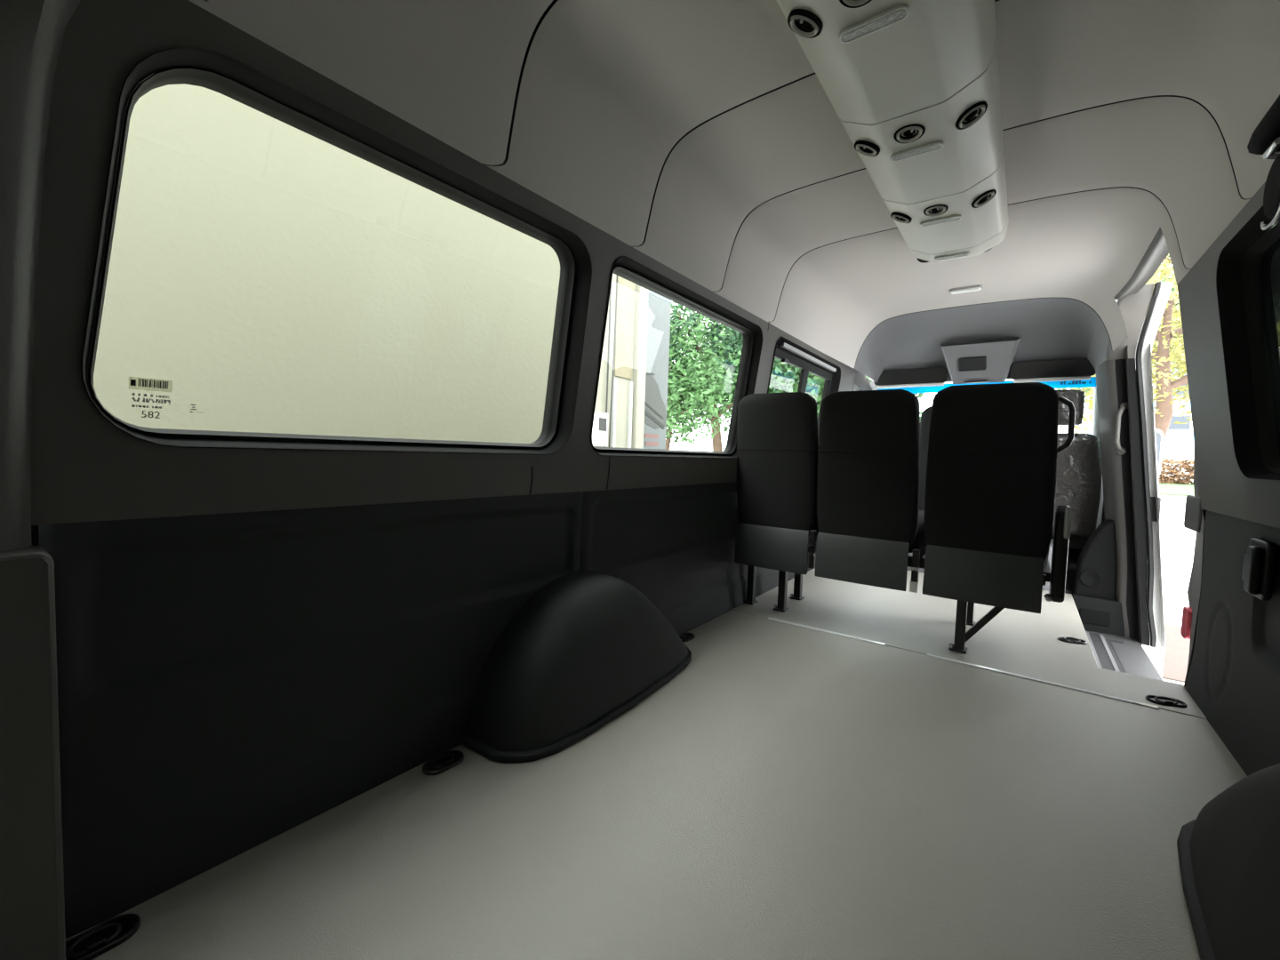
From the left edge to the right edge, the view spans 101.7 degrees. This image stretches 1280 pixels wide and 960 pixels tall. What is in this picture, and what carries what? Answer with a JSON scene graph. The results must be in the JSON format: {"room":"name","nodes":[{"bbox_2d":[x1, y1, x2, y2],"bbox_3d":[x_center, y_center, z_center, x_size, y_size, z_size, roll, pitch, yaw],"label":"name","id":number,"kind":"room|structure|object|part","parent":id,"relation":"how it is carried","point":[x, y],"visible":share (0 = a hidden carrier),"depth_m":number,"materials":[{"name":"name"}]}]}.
{"room":"vehicle interior","nodes":[
{"label":"vehicle interior","id":0,"kind":"room"},
{"bbox_2d":[0,0,855,959],"bbox_3d":[0.170,-0.037,2.004,0.245,1.450,4.430,4,4,36],"label":"wall","id":1,"kind":"structure","parent":0,"point":[213,644],"depth_m":0.91,"materials":[{"name":"grey plastic"}]},
{"bbox_3d":[-0.526,0.367,1.216,0.040,0.642,1.140,4,4,36],"label":"panel","id":2,"kind":"part","parent":1,"relation":"part of","materials":[{"name":"grey plastic"}]},
{"bbox_3d":[0.175,-0.367,1.991,0.109,0.790,4.430,4,4,36],"label":"window surround panel","id":3,"kind":"part","parent":1,"relation":"part of","materials":[{"name":"grey plastic"}]},
{"bbox_2d":[130,73,1117,450],"bbox_3d":[0.946,-0.010,1.813,1.770,2.148,5.200,4,4,36],"label":"trim","id":4,"kind":"structure","parent":1,"relation":"attached to","point":[152,74],"depth_m":2.50,"materials":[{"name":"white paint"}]},
{"bbox_3d":[0.614,0.322,2.763,0.040,0.642,2.700,4,4,36],"label":"panel","id":5,"kind":"part","parent":1,"relation":"part of","materials":[{"name":"grey plastic"}]},
{"bbox_2d":[774,342,836,435],"bbox_3d":[0.936,-0.428,3.072,0.132,0.583,1.027,4,4,36],"label":"window","id":6,"kind":"structure","parent":1,"relation":"in","point":[805,367],"depth_m":3.04,"materials":[{"name":"clear glass"}]},
{"bbox_3d":[1.002,-0.707,3.043,0.024,0.020,0.920,4,4,36],"label":"sash rail","id":7,"kind":"part","parent":6,"relation":"part of","materials":[{"name":"grey plastic"}]},
{"bbox_2d":[851,370,877,391],"bbox_3d":[1.865,-0.056,4.420,0.312,1.660,1.770,4,4,36],"label":"door","id":8,"kind":"structure","parent":1,"relation":"in","point":[860,381],"depth_m":3.99,"materials":[{"name":"grey plastic"}]},
{"bbox_2d":[907,513,1116,599],"bbox_3d":[2.488,0.400,3.952,1.720,1.160,1.507,4,4,36],"label":"trim","id":9,"kind":"structure","parent":1,"relation":"attached to","point":[1092,570],"depth_m":2.96,"materials":[{"name":"grey plastic"}]},
{"bbox_2d":[919,405,932,510],"bbox_3d":[2.354,-0.077,3.893,0.469,0.910,0.648,4,4,36],"label":"seat","id":10,"kind":"object","parent":9,"relation":"on","point":[925,416],"visible":0.22,"depth_m":3.75,"materials":[{"name":"black fabric"}]},
{"bbox_2d":[1051,389,1102,550],"bbox_3d":[2.801,-0.066,3.529,0.469,1.015,0.664,4,4,36],"label":"seat","id":11,"kind":"object","parent":9,"relation":"on","point":[1079,473],"visible":0.45,"depth_m":3.23,"materials":[{"name":"grey fabric"}]},
{"bbox_2d":[1051,534,1089,550],"bbox_3d":[2.833,0.334,3.613,0.469,0.210,0.510,4,4,36],"label":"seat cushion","id":12,"kind":"object","parent":11,"relation":"on","point":[1076,542],"depth_m":3.34,"materials":[{"name":"grey fabric"}]},
{"bbox_3d":[2.678,0.024,3.371,0.459,0.645,0.228,4,4,36],"label":"backrest","id":13,"kind":"part","parent":11,"relation":"part of","materials":[{"name":"grey fabric"}]},
{"bbox_2d":[1096,478,1103,528],"bbox_3d":[2.792,0.044,4.331,1.560,0.530,0.420,4,4,36],"label":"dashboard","id":14,"kind":"object","parent":9,"relation":"on","point":[1099,521],"visible":0.02,"depth_m":3.73,"materials":[{"name":"grey plastic"}]},
{"bbox_2d":[877,376,1095,393],"bbox_3d":[2.598,-0.449,4.019,1.480,0.535,0.711,4,4,36],"label":"window","id":15,"kind":"structure","parent":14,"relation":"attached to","point":[1084,383],"depth_m":3.52,"materials":[{"name":"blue glass"}]},
{"bbox_2d":[1060,380,1091,384],"bbox_3d":[2.856,-0.641,3.416,0.155,0.024,0.034,4,4,36],"label":"print","id":16,"kind":"object","parent":15,"relation":"attached to","point":[1062,382],"depth_m":3.42,"materials":[{"name":"blue"}]},
{"bbox_3d":[-0.525,-0.368,1.141,0.080,0.565,0.950,4,4,36],"label":"window","id":17,"kind":"structure","parent":1,"relation":"in","visible":0},
{"bbox_2d":[130,378,204,418],"bbox_3d":[-0.776,-0.132,0.858,0.009,0.063,0.095,4,4,36],"label":"window sticker","id":18,"kind":"object","parent":17,"relation":"attached to","point":[132,381],"visible":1,"depth_m":0.84,"materials":[{"name":"grey"}]},
{"bbox_2d":[65,568,1247,959],"bbox_3d":[0.742,0.703,1.605,1.610,0.033,4.430,4,4,36],"label":"floor","id":19,"kind":"structure","parent":0,"point":[793,792],"depth_m":1.06,"materials":[{"name":"grey plastic"}]},
{"bbox_2d":[65,912,141,959],"bbox_3d":[-0.804,0.678,0.767,0.060,0.015,0.100,4,4,36],"label":"ring","id":20,"kind":"object","parent":19,"relation":"on","point":[111,933],"visible":0.91,"depth_m":0.77,"materials":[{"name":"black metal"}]},
{"bbox_2d":[421,750,463,775],"bbox_3d":[-0.464,0.664,1.232,0.060,0.015,0.100,4,4,36],"label":"ring","id":21,"kind":"object","parent":19,"relation":"on","point":[447,760],"visible":1,"depth_m":1.23,"materials":[{"name":"black metal"}]},
{"bbox_2d":[460,570,691,762],"bbox_3d":[-0.090,0.479,1.618,0.241,0.364,0.933,4,4,36],"label":"wheel arch cover","id":22,"kind":"object","parent":19,"relation":"on","point":[586,648],"visible":0.99,"depth_m":1.40,"materials":[{"name":"grey plastic"}]},
{"bbox_2d":[678,632,695,641],"bbox_3d":[0.183,0.638,2.120,0.060,0.015,0.100,4,4,36],"label":"ring","id":23,"kind":"object","parent":19,"relation":"on","point":[684,636],"visible":0.82,"depth_m":2.12,"materials":[{"name":"black metal"}]},
{"bbox_2d":[734,382,1075,653],"bbox_3d":[1.112,0.141,2.352,1.257,1.032,0.644,4,4,36],"label":"seat","id":24,"kind":"object","parent":19,"relation":"on","point":[982,534],"visible":1,"depth_m":2.05,"materials":[{"name":"black fabric"}]},
{"bbox_3d":[0.565,0.461,2.642,0.060,0.327,0.060,4,4,36],"label":"leg","id":25,"kind":"part","parent":24,"relation":"part of","materials":[{"name":"black metal"}]},
{"bbox_3d":[0.637,-0.076,2.418,0.380,0.635,0.190,4,4,36],"label":"backrest","id":26,"kind":"part","parent":24,"relation":"part of","materials":[{"name":"black fabric"}]},
{"bbox_3d":[0.693,0.471,2.535,0.060,0.327,0.060,4,4,36],"label":"leg","id":27,"kind":"part","parent":24,"relation":"part of","materials":[{"name":"black metal"}]},
{"bbox_3d":[0.836,0.464,2.752,0.060,0.327,0.060,4,4,36],"label":"leg","id":28,"kind":"part","parent":24,"relation":"part of","materials":[{"name":"black metal"}]},
{"bbox_3d":[0.953,-0.051,2.186,0.395,0.630,0.190,4,4,36],"label":"backrest","id":29,"kind":"part","parent":24,"relation":"part of","materials":[{"name":"black fabric"}]},
{"bbox_3d":[1.081,0.422,2.059,0.028,0.043,0.008,4,4,36],"label":"bracket plate","id":30,"kind":"part","parent":24,"relation":"part of","materials":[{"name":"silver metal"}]},
{"bbox_2d":[908,509,926,552],"bbox_3d":[1.118,0.216,2.438,0.403,0.160,0.479,4,4,36],"label":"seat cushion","id":31,"kind":"object","parent":24,"relation":"on","point":[919,542],"depth_m":2.21,"materials":[{"name":"black fabric"}]},
{"bbox_3d":[1.131,0.324,2.419,1.215,0.048,0.420,4,4,36],"label":"seat frame","id":32,"kind":"part","parent":24,"relation":"part of","materials":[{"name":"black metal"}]},
{"bbox_3d":[1.274,0.515,2.071,0.060,0.327,0.060,4,4,36],"label":"leg","id":33,"kind":"part","parent":24,"relation":"part of","materials":[{"name":"black metal"}]},
{"bbox_3d":[1.529,0.505,2.417,0.060,0.327,0.060,4,4,36],"label":"leg","id":34,"kind":"part","parent":24,"relation":"part of","materials":[{"name":"black metal"}]},
{"bbox_3d":[1.293,-0.029,1.936,0.400,0.635,0.190,4,4,36],"label":"backrest","id":35,"kind":"part","parent":24,"relation":"part of","materials":[{"name":"black fabric"}]},
{"bbox_2d":[1043,547,1049,567],"bbox_3d":[1.458,0.241,2.188,0.408,0.160,0.479,4,4,36],"label":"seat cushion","id":36,"kind":"object","parent":24,"relation":"on","point":[1046,564],"depth_m":1.96,"materials":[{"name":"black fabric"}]},
{"bbox_3d":[1.440,-0.187,1.779,0.070,0.211,0.017,4,4,36],"label":"grab handle","id":37,"kind":"part","parent":24,"relation":"part of","materials":[{"name":"black plastic"}]},
{"bbox_3d":[1.476,0.148,1.800,0.017,0.108,0.039,4,4,36],"label":"recline lever","id":38,"kind":"part","parent":24,"relation":"part of","materials":[{"name":"grey plastic"}]},
{"bbox_2d":[768,616,1159,709],"bbox_3d":[1.110,0.677,2.023,1.295,0.006,0.018,4,4,37],"label":"trim","id":39,"kind":"structure","parent":19,"relation":"attached to","point":[769,618],"depth_m":1.87,"materials":[{"name":"white"}]},
{"bbox_2d":[1056,636,1087,644],"bbox_3d":[1.846,0.683,2.226,0.100,0.015,0.060,3,3,22],"label":"ring","id":40,"kind":"object","parent":19,"relation":"on","point":[1072,640],"visible":1,"depth_m":2.22,"materials":[{"name":"black metal"}]},
{"bbox_2d":[1144,695,1187,708],"bbox_3d":[1.688,0.708,1.672,0.100,0.015,0.060,3,3,16],"label":"ring","id":41,"kind":"object","parent":19,"relation":"on","point":[1163,700],"visible":1,"depth_m":1.67,"materials":[{"name":"black metal"}]},
{"bbox_2d":[1176,763,1279,959],"bbox_3d":[0.961,0.562,0.722,0.241,0.364,0.933,4,4,36],"label":"wheel arch cover","id":42,"kind":"object","parent":19,"relation":"on","point":[1229,855],"visible":1,"depth_m":0.79,"materials":[{"name":"grey plastic"}]},
{"bbox_2d":[188,0,1279,382],"bbox_3d":[0.982,-0.841,1.687,1.521,0.391,4.920,4,4,36],"label":"ceiling","id":43,"kind":"structure","parent":0,"point":[702,133],"depth_m":1.42,"materials":[{"name":"grey plastic"}]},
{"bbox_2d":[776,0,1008,263],"bbox_3d":[0.483,-0.947,1.040,0.352,0.133,2.988,4,4,36],"label":"air duct","id":44,"kind":"object","parent":43,"relation":"attached to","point":[914,85],"visible":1,"depth_m":1.26,"materials":[{"name":"white plastic"}]},
{"bbox_2d":[787,8,823,38],"bbox_3d":[0.330,-0.912,1.041,0.069,0.042,0.073,4,4,36],"label":"air vent","id":45,"kind":"object","parent":44,"relation":"attached to","point":[808,23],"depth_m":1.03,"materials":[{"name":"black plastic"}]},
{"bbox_2d":[839,0,871,7],"bbox_3d":[0.396,-0.887,0.941,0.073,0.018,0.073,4,4,36],"label":"air vent","id":46,"kind":"object","parent":44,"relation":"attached to","point":[843,4],"depth_m":0.97,"materials":[{"name":"black plastic"}]},
{"bbox_2d":[854,140,879,156],"bbox_3d":[0.632,-0.924,1.451,0.069,0.042,0.073,4,4,36],"label":"air vent","id":47,"kind":"object","parent":44,"relation":"attached to","point":[866,148],"depth_m":1.44,"materials":[{"name":"black plastic"}]},
{"bbox_3d":[0.506,-0.953,1.071,0.352,0.123,0.507,4,4,36],"label":"duct panel","id":48,"kind":"part","parent":44,"relation":"part of","materials":[{"name":"white plastic"}]},
{"bbox_2d":[890,211,911,223],"bbox_3d":[0.932,-0.936,1.858,0.069,0.042,0.073,4,4,36],"label":"air vent","id":49,"kind":"object","parent":44,"relation":"attached to","point":[903,217],"depth_m":1.84,"materials":[{"name":"black plastic"}]},
{"bbox_2d":[893,123,925,143],"bbox_3d":[0.698,-0.899,1.351,0.073,0.018,0.073,4,4,36],"label":"air vent","id":50,"kind":"object","parent":44,"relation":"attached to","point":[902,132],"depth_m":1.35,"materials":[{"name":"black plastic"}]},
{"bbox_3d":[0.807,-0.965,1.480,0.352,0.123,0.502,4,4,36],"label":"duct panel","id":51,"kind":"part","parent":44,"relation":"part of","materials":[{"name":"white plastic"}]},
{"bbox_2d":[917,258,927,263],"bbox_3d":[1.247,-0.975,2.289,0.053,0.048,0.042,4,4,36],"label":"air vent","id":52,"kind":"object","parent":44,"relation":"attached to","point":[919,260],"depth_m":2.28,"materials":[{"name":"black plastic"}]},
{"bbox_2d":[923,204,948,215],"bbox_3d":[0.998,-0.911,1.758,0.073,0.018,0.073,4,4,36],"label":"air vent","id":53,"kind":"object","parent":44,"relation":"attached to","point":[929,210],"depth_m":1.75,"materials":[{"name":"black plastic"}]},
{"bbox_3d":[1.108,-0.978,1.888,0.352,0.123,0.507,4,4,36],"label":"duct panel","id":54,"kind":"part","parent":44,"relation":"part of","materials":[{"name":"white plastic"}]},
{"bbox_3d":[1.315,-0.986,2.168,0.352,0.123,0.183,4,4,36],"label":"duct panel","id":55,"kind":"part","parent":44,"relation":"part of","materials":[{"name":"white plastic"}]},
{"bbox_2d":[955,101,987,129],"bbox_3d":[0.830,-0.914,1.306,0.069,0.042,0.073,4,4,36],"label":"air vent","id":56,"kind":"object","parent":44,"relation":"attached to","point":[974,112],"depth_m":1.30,"materials":[{"name":"black plastic"}]},
{"bbox_2d":[971,189,996,207],"bbox_3d":[1.129,-0.926,1.713,0.069,0.042,0.073,4,4,36],"label":"air vent","id":57,"kind":"object","parent":44,"relation":"attached to","point":[985,196],"depth_m":1.70,"materials":[{"name":"black plastic"}]},
{"bbox_2d":[868,367,947,388],"bbox_3d":[1.999,-0.763,3.922,0.546,0.128,0.114,4,4,36],"label":"sun visor","id":58,"kind":"object","parent":43,"relation":"attached to","point":[931,376],"visible":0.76,"depth_m":3.87,"materials":[{"name":"black plastic"}]},
{"bbox_2d":[949,284,983,294],"bbox_3d":[1.795,-1.048,2.871,0.160,0.022,0.060,4,4,36],"label":"recessed light","id":59,"kind":"object","parent":43,"relation":"in","point":[974,288],"visible":1,"depth_m":2.86,"materials":[{"name":"white plastic"}]},
{"bbox_2d":[940,337,1020,383],"bbox_3d":[2.332,-0.819,3.587,0.470,0.299,0.360,4,4,36],"label":"console","id":60,"kind":"object","parent":43,"relation":"attached to","point":[991,362],"visible":0.98,"depth_m":3.51,"materials":[{"name":"grey plastic"}]},
{"bbox_2d":[1009,358,1095,383],"bbox_3d":[2.716,-0.711,3.396,0.496,0.128,0.114,4,4,36],"label":"sun visor","id":61,"kind":"object","parent":43,"relation":"attached to","point":[1076,369],"visible":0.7,"depth_m":3.39,"materials":[{"name":"black plastic"}]},
{"bbox_2d":[1247,95,1279,159],"bbox_3d":[1.143,-0.650,0.899,0.069,0.061,0.366,4,4,36],"label":"grip","id":62,"kind":"object","parent":43,"relation":"attached to","point":[1265,140],"visible":0.96,"depth_m":0.98,"materials":[{"name":"black plastic"}]},
{"bbox_2d":[1095,281,1172,678],"bbox_3d":[2.846,0.068,3.055,0.362,1.982,1.610,4,4,36],"label":"trim","id":63,"kind":"structure","parent":0,"point":[1141,328],"depth_m":2.81,"materials":[{"name":"grey plastic"}]},
{"bbox_3d":[2.690,0.108,2.974,0.212,1.540,0.268,4,4,36],"label":"pillar trim","id":64,"kind":"part","parent":63,"relation":"part of","materials":[{"name":"grey plastic"}]},
{"bbox_2d":[1114,402,1127,455],"bbox_3d":[2.614,-0.280,2.831,0.068,0.284,0.037,0,4,-32],"label":"grab rail","id":65,"kind":"object","parent":63,"relation":"attached to","point":[1124,406],"visible":0.98,"depth_m":2.82,"materials":[{"name":"grey plastic"}]},
{"bbox_2d":[1091,343,1165,651],"bbox_3d":[3.159,0.037,3.470,0.311,1.660,1.770,4,4,36],"label":"door","id":66,"kind":"structure","parent":63,"relation":"attached to","point":[1095,428],"depth_m":2.78,"materials":[{"name":"grey metal"}]},
{"bbox_3d":[3.148,0.036,3.478,0.160,1.660,1.770,4,4,36],"label":"trim","id":67,"kind":"part","parent":66,"relation":"part of","materials":[{"name":"grey plastic"}]},
{"bbox_2d":[1155,428,1163,475],"bbox_3d":[3.403,-0.165,3.572,0.243,0.372,0.106,4,4,36],"label":"mirror","id":68,"kind":"object","parent":66,"relation":"attached to","point":[1159,435],"visible":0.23,"depth_m":3.47,"materials":[{"name":"white paint"}]},
{"bbox_3d":[2.484,-0.784,2.656,0.130,0.262,0.547,4,4,36],"label":"pillar trim","id":69,"kind":"part","parent":63,"relation":"part of","materials":[{"name":"grey plastic"}]},
{"bbox_2d":[1177,181,1279,775],"bbox_3d":[1.005,0.069,0.542,0.223,1.450,3.062,4,4,36],"label":"wall","id":70,"kind":"structure","parent":0,"point":[1233,675],"depth_m":1.41,"materials":[{"name":"grey plastic"}]},
{"bbox_2d":[1072,592,1163,680],"bbox_3d":[2.205,0.799,2.406,0.300,0.230,1.450,4,4,36],"label":"step","id":71,"kind":"structure","parent":70,"relation":"attached to","point":[1102,620],"depth_m":2.79,"materials":[{"name":"grey"}]},
{"bbox_3d":[2.556,0.773,2.932,0.130,0.080,0.010,4,4,36],"label":"step panel","id":72,"kind":"part","parent":71,"relation":"part of","materials":[{"name":"black plastic"}]},
{"bbox_2d":[1180,448,1204,671],"bbox_3d":[1.946,0.149,1.677,0.182,1.810,1.680,4,4,36],"label":"sliding door","id":73,"kind":"structure","parent":70,"relation":"in","point":[1194,520],"depth_m":2.18,"materials":[{"name":"grey metal"}]},
{"bbox_3d":[0.961,-0.264,0.545,0.109,0.790,3.030,4,4,36],"label":"window surround panel","id":74,"kind":"part","parent":70,"relation":"part of","materials":[{"name":"grey plastic"}]},
{"bbox_3d":[0.992,0.453,0.543,0.031,0.642,3.030,4,4,36],"label":"panel","id":75,"kind":"part","parent":70,"relation":"part of","materials":[{"name":"grey plastic"}]},
{"bbox_2d":[1241,537,1276,600],"bbox_3d":[1.559,0.223,1.321,0.034,0.145,0.135,4,4,36],"label":"bracket","id":76,"kind":"object","parent":70,"relation":"attached to","point":[1259,563],"visible":1,"depth_m":1.29,"materials":[{"name":"black plastic"}]},
{"bbox_2d":[1259,238,1279,455],"bbox_3d":[1.397,-0.295,1.037,0.078,0.554,0.772,4,4,36],"label":"window","id":77,"kind":"structure","parent":70,"relation":"in","point":[1269,267],"depth_m":1.31,"materials":[{"name":"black glass"}]},
{"bbox_2d":[1260,154,1279,230],"bbox_3d":[1.237,-0.556,0.992,0.045,0.137,0.116,4,4,36],"label":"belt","id":78,"kind":"object","parent":70,"relation":"attached to","point":[1271,196],"visible":1,"depth_m":1.00,"materials":[{"name":"black"}]},
{"label":"outside","id":79,"kind":"structure","parent":0,"visible":0},
{"bbox_2d":[1159,495,1196,684],"bbox_3d":[17.484,0.912,24.419,120.000,0.300,120.000,4,4,36],"label":"ground","id":80,"kind":"structure","parent":79,"point":[1178,541],"depth_m":8.91,"materials":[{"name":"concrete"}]},
{"bbox_2d":[93,83,647,448],"bbox_3d":[-2.510,-0.148,0.677,0.325,3.060,8.120,4,4,36],"label":"wall","id":81,"kind":"structure","parent":80,"relation":"on","point":[278,278],"depth_m":2.07,"materials":[{"name":"beige paint"}]},
{"bbox_2d":[592,411,607,446],"bbox_3d":[-0.279,-0.334,3.435,0.074,0.220,0.135,4,4,36],"label":"meter box","id":82,"kind":"object","parent":81,"relation":"attached to","point":[599,432],"visible":0.75,"depth_m":3.40,"materials":[{"name":"white paint"}]},
{"bbox_3d":[-0.159,0.296,3.723,0.040,2.000,0.210,4,4,36],"label":"door frame","id":83,"kind":"part","parent":81,"relation":"part of","materials":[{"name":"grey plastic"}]},
{"bbox_3d":[-0.029,-0.207,3.829,0.065,3.000,0.100,4,4,36],"label":"corner post","id":84,"kind":"part","parent":81,"relation":"part of","materials":[{"name":"beige paint"}]},
{"bbox_2d":[643,289,671,449],"bbox_3d":[0.098,-0.323,4.024,0.026,2.320,0.350,4,4,36],"label":"banner","id":85,"kind":"object","parent":81,"relation":"attached to","point":[659,307],"visible":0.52,"depth_m":4.00,"materials":[{"name":"white"}]},
{"bbox_2d":[665,305,741,449],"bbox_3d":[1.222,-2.467,16.089,4.468,6.291,5.311,1,3,-9],"label":"tree","id":86,"kind":"object","parent":80,"relation":"on","point":[701,382],"visible":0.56,"depth_m":14.74,"materials":[{"name":"green plant"}]},
{"bbox_2d":[693,326,785,384],"bbox_3d":[6.261,-4.043,20.926,7.538,9.250,7.930,4,4,36],"label":"tree","id":87,"kind":"object","parent":80,"relation":"on","point":[707,326],"visible":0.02,"depth_m":20.44,"materials":[{"name":"green plant"}]},
{"bbox_2d":[666,301,823,451],"bbox_3d":[2.210,-2.949,16.854,6.116,7.263,5.447,1,3,-9],"label":"tree","id":88,"kind":"object","parent":80,"relation":"on","point":[716,441],"visible":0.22,"depth_m":15.97,"materials":[{"name":"green plant"}]},
{"bbox_2d":[710,328,823,432],"bbox_3d":[4.841,-2.713,17.135,5.434,6.909,5.808,2,3,8],"label":"tree","id":89,"kind":"object","parent":80,"relation":"on","point":[779,379],"visible":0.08,"depth_m":15.54,"materials":[{"name":"green plant"}]},
{"bbox_2d":[768,359,924,415],"bbox_3d":[5.470,-2.120,15.451,4.704,5.940,4.933,0,3,-27],"label":"tree","id":90,"kind":"object","parent":80,"relation":"on","point":[815,379],"visible":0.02,"depth_m":14.96,"materials":[{"name":"green plant"}]},
{"bbox_2d":[1008,254,1192,442],"bbox_3d":[9.658,-2.259,9.998,5.122,7.066,5.425,1,3,-8],"label":"tree","id":91,"kind":"object","parent":80,"relation":"on","point":[1164,412],"visible":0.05,"depth_m":9.54,"materials":[{"name":"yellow plant"}]},
{"bbox_2d":[1054,253,1183,403],"bbox_3d":[18.264,-4.439,20.006,7.961,10.907,6.468,3,3,23],"label":"tree","id":92,"kind":"object","parent":80,"relation":"on","point":[1163,280],"visible":0.02,"depth_m":18.48,"materials":[{"name":"yellow green leaf"},{"name":"bark"}]},
{"bbox_2d":[1080,362,1194,483],"bbox_3d":[60.187,-5.941,54.344,21.350,12.950,7.260,4,4,36],"label":"building","id":93,"kind":"structure","parent":80,"relation":"on","point":[1179,444],"depth_m":53.51,"materials":[{"name":"white paint"}]},
{"bbox_2d":[1087,256,1191,418],"bbox_3d":[16.258,-3.758,14.082,7.354,10.051,8.611,1,3,-24],"label":"tree","id":94,"kind":"object","parent":80,"relation":"on","point":[1174,316],"visible":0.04,"depth_m":14.99,"materials":[{"name":"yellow plant"}]},
{"bbox_2d":[1158,483,1194,495],"bbox_3d":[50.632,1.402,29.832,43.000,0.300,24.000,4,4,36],"label":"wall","id":95,"kind":"structure","parent":80,"relation":"on","point":[1164,489],"depth_m":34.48,"materials":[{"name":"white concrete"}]},
{"bbox_2d":[1158,456,1193,484],"bbox_3d":[48.333,-0.453,41.701,19.531,2.478,3.073,4,4,36],"label":"hedge","id":96,"kind":"object","parent":95,"relation":"on","point":[1173,471],"visible":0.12,"depth_m":43.28,"materials":[{"name":"brown plant"}]},
{"bbox_2d":[1162,624,1190,682],"bbox_3d":[6.516,1.568,2.825,6.050,0.032,1.800,4,4,36],"label":"paving strip","id":97,"kind":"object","parent":80,"relation":"on","point":[1177,648],"depth_m":4.19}
]}

